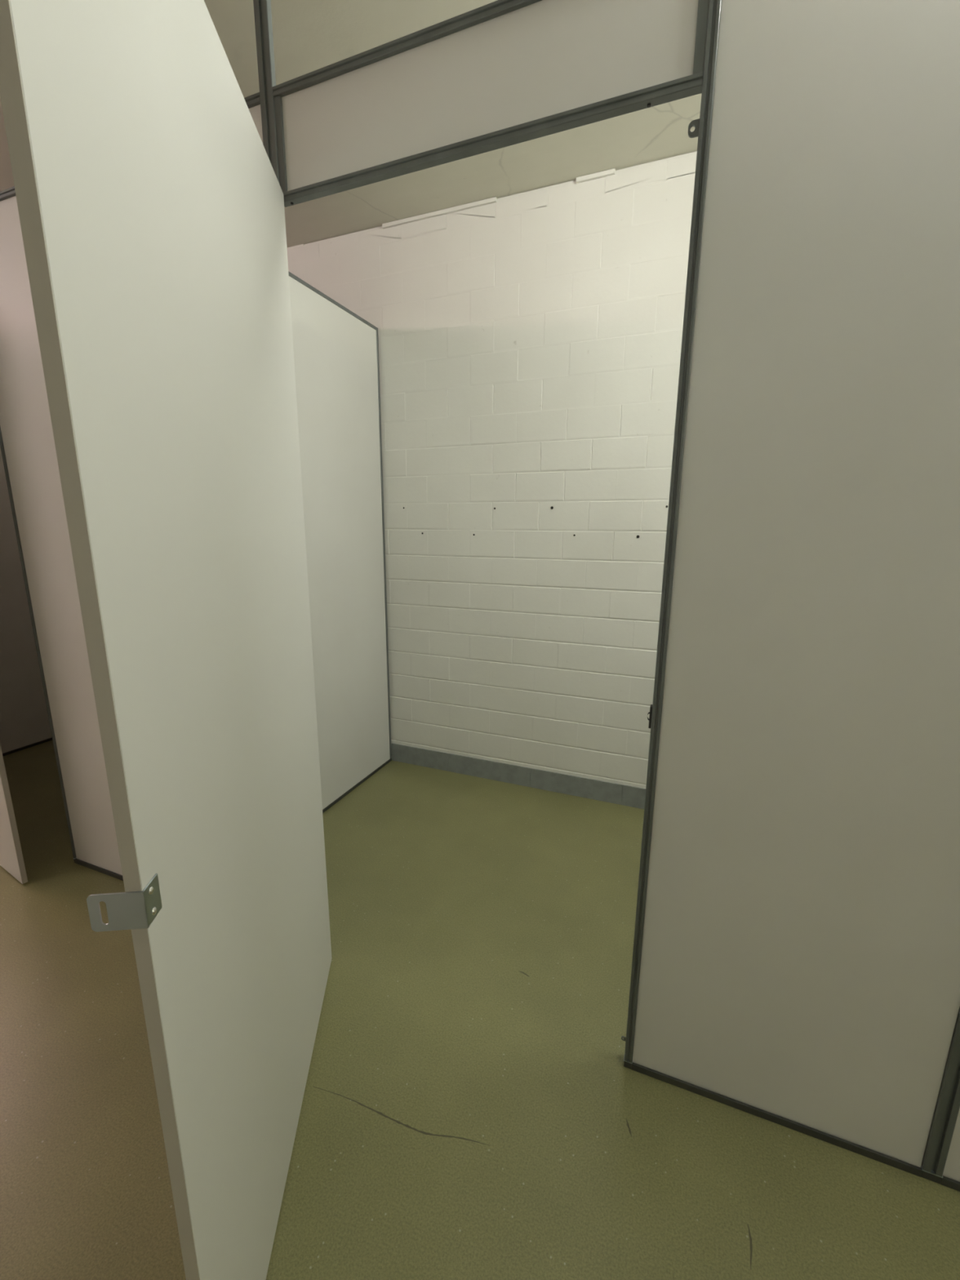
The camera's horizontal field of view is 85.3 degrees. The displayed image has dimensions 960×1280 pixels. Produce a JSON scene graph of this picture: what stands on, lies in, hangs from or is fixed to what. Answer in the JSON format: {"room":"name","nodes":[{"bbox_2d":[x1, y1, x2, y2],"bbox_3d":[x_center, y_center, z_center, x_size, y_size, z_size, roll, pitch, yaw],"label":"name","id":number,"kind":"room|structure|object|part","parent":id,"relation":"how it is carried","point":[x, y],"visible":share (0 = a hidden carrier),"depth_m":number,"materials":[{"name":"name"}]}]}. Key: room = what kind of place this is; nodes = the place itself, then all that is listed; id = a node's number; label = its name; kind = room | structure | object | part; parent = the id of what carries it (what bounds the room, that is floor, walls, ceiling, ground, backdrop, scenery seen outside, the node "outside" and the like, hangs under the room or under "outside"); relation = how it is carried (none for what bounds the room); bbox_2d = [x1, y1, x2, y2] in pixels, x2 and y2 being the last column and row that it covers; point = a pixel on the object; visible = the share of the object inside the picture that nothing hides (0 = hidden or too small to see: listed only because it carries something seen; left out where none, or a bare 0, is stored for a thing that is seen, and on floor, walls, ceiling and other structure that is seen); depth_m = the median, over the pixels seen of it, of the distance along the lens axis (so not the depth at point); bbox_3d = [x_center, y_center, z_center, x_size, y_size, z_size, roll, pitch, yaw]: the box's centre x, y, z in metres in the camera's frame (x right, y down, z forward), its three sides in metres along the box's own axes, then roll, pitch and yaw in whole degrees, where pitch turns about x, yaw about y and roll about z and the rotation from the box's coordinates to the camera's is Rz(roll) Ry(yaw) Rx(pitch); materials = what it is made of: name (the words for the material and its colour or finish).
{"room":"storage unit corridor","nodes":[
{"label":"storage unit corridor","id":0,"kind":"room"},
{"bbox_2d":[0,0,702,248],"bbox_3d":[-0.834,-1.629,0.794,13.800,0.120,3.550,5,13,21],"label":"ceiling","id":1,"kind":"structure","parent":0,"point":[308,36],"depth_m":1.85,"materials":[{"name":"paint"}]},
{"bbox_2d":[0,740,959,1279],"bbox_3d":[-0.852,1.088,1.380,13.800,0.120,3.550,5,13,21],"label":"floor","id":2,"kind":"structure","parent":0,"point":[471,1109],"depth_m":1.19,"materials":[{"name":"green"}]},
{"bbox_2d":[0,447,52,755],"bbox_3d":[-2.669,-0.461,2.926,0.022,2.232,1.244,5,13,21],"label":"panel","id":3,"kind":"object","parent":2,"relation":"on","point":[24,723],"visible":0.1,"depth_m":3.00,"materials":[{"name":"white plastic"}]},
{"bbox_2d":[0,426,76,862],"bbox_3d":[-1.581,-0.425,1.784,0.008,2.658,0.032,5,13,21],"label":"metal post","id":4,"kind":"object","parent":2,"relation":"on","point":[2,446],"visible":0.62,"depth_m":1.86,"materials":[{"name":"grey metal"}]},
{"bbox_2d":[0,186,123,880],"bbox_3d":[-1.282,-0.192,1.710,0.641,2.238,0.030,5,13,21],"label":"panel","id":5,"kind":"object","parent":2,"relation":"on","point":[25,421],"visible":0.24,"depth_m":1.75,"materials":[{"name":"white laminate"}]},
{"bbox_3d":[-1.275,-1.277,1.476,0.641,0.018,0.030,5,13,21],"label":"rail","id":6,"kind":"part","parent":5,"relation":"part of","materials":[{"name":"grey metal"}]},
{"bbox_2d":[244,92,262,142],"bbox_3d":[-0.729,-0.142,1.493,0.516,2.238,0.030,5,13,21],"label":"panel","id":7,"kind":"object","parent":2,"relation":"on","point":[253,101],"visible":0.15,"depth_m":1.17,"materials":[{"name":"white plastic"}]},
{"bbox_3d":[-0.722,-1.227,1.259,0.516,0.018,0.030,5,13,21],"label":"rail","id":8,"kind":"part","parent":7,"relation":"part of","materials":[{"name":"grey metal"}]},
{"bbox_2d":[253,0,279,184],"bbox_3d":[-0.474,-0.323,1.340,0.039,2.658,0.012,5,13,21],"label":"metal post","id":9,"kind":"object","parent":2,"relation":"on","point":[262,8],"visible":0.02,"depth_m":1.14,"materials":[{"name":"grey metal"}]},
{"bbox_2d":[0,0,331,1279],"bbox_3d":[-0.422,0.081,0.951,0.057,2.024,0.898,-1,12,-6],"label":"door","id":10,"kind":"structure","parent":9,"relation":"attached to","point":[149,194],"depth_m":0.66,"materials":[{"name":"white laminate"}]},
{"bbox_2d":[288,271,391,813],"bbox_3d":[-0.737,-0.285,2.171,0.022,2.232,1.244,5,13,21],"label":"panel","id":11,"kind":"object","parent":2,"relation":"on","point":[335,349],"visible":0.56,"depth_m":2.40,"materials":[{"name":"white laminate"}]},
{"bbox_2d":[621,0,721,1069],"bbox_3d":[0.370,-0.248,1.020,0.037,2.658,0.032,5,13,21],"label":"metal post","id":12,"kind":"object","parent":2,"relation":"on","point":[702,126],"visible":1,"depth_m":0.99,"materials":[{"name":"grey metal"}]},
{"bbox_2d":[272,0,709,207],"bbox_3d":[-0.038,-1.064,1.011,0.885,0.223,0.026,5,13,21],"label":"header panel","id":13,"kind":"object","parent":12,"relation":"attached to","point":[497,74],"visible":0.94,"depth_m":0.99,"materials":[{"name":"white laminate"}]},
{"bbox_3d":[-0.441,-1.103,1.170,0.016,0.183,0.023,5,13,21],"label":"rail","id":14,"kind":"part","parent":13,"relation":"part of","materials":[{"name":"grey paint"}]},
{"bbox_3d":[-0.039,-1.163,0.986,0.885,0.018,0.018,5,13,21],"label":"rail","id":15,"kind":"part","parent":13,"relation":"part of","materials":[{"name":"grey metal"}]},
{"bbox_3d":[-0.040,-0.966,1.028,0.885,0.019,0.018,5,13,21],"label":"rail","id":16,"kind":"part","parent":13,"relation":"part of","materials":[{"name":"grey paint"}]},
{"bbox_3d":[0.366,-1.030,0.854,0.016,0.183,0.023,5,13,21],"label":"rail","id":17,"kind":"part","parent":13,"relation":"part of","materials":[{"name":"grey paint"}]},
{"bbox_3d":[0.363,0.162,1.107,0.005,0.048,0.018,5,13,21],"label":"staple plate","id":18,"kind":"part","parent":12,"relation":"part of","materials":[{"name":"black metal"}]},
{"bbox_2d":[631,0,959,1177],"bbox_3d":[0.652,-0.016,0.953,0.576,2.238,0.030,5,13,21],"label":"panel","id":19,"kind":"object","parent":2,"relation":"on","point":[800,966],"visible":0.98,"depth_m":0.95,"materials":[{"name":"white laminate"}]},
{"bbox_2d":[920,1007,959,1183],"bbox_3d":[0.936,-0.197,0.799,0.034,2.658,0.032,5,13,21],"label":"metal post","id":20,"kind":"object","parent":2,"relation":"on","point":[948,1103],"visible":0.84,"depth_m":1.03,"materials":[{"name":"grey metal"}]},
{"bbox_3d":[0.928,1.084,1.075,0.034,0.003,0.031,5,13,21],"label":"foot plate","id":21,"kind":"part","parent":20,"relation":"part of","materials":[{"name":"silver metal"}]},
{"bbox_2d":[940,1108,959,1191],"bbox_3d":[1.423,0.054,0.651,1.022,2.238,0.030,5,13,21],"label":"panel","id":22,"kind":"object","parent":2,"relation":"on","point":[951,1174],"visible":0.56,"depth_m":1.05,"materials":[{"name":"white plastic"}]},
{"bbox_3d":[-2.423,-0.502,2.113,0.037,2.658,0.032,5,13,21],"label":"metal post","id":23,"kind":"object","parent":2,"relation":"on","visible":0},
{"bbox_2d":[0,744,27,884],"bbox_3d":[-2.052,-0.134,1.930,0.886,2.006,0.024,8,14,30],"label":"door","id":24,"kind":"structure","parent":23,"relation":"attached to","point":[11,860],"depth_m":1.89,"materials":[{"name":"white laminate"}]},
{"bbox_3d":[-2.048,-0.134,1.931,0.879,2.006,0.016,8,14,30],"label":"door","id":25,"kind":"part","parent":24,"relation":"part of","materials":[{"name":"white laminate"}]},
{"bbox_2d":[287,151,697,788],"bbox_3d":[-0.204,-0.602,2.643,13.800,2.660,0.122,5,13,21],"label":"wall","id":26,"kind":"structure","parent":0,"point":[530,342],"depth_m":2.38,"materials":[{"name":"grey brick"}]},
{"bbox_2d":[382,196,497,228],"bbox_3d":[-0.189,-1.879,2.296,0.556,0.016,0.015,5,13,21],"label":"trim","id":27,"kind":"structure","parent":26,"relation":"attached to","point":[492,200],"depth_m":2.28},
{"bbox_2d":[391,742,645,808],"bbox_3d":[0.442,0.720,2.593,2.031,0.103,0.010,5,13,21],"label":"baseboard","id":28,"kind":"structure","parent":26,"relation":"attached to","point":[608,792],"depth_m":2.67,"materials":[{"name":"grey paint"}]},
{"bbox_2d":[575,168,615,183],"bbox_3d":[0.453,-1.820,2.045,0.151,0.016,0.015,5,13,21],"label":"trim","id":29,"kind":"structure","parent":26,"relation":"attached to","point":[611,171],"depth_m":2.04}
]}

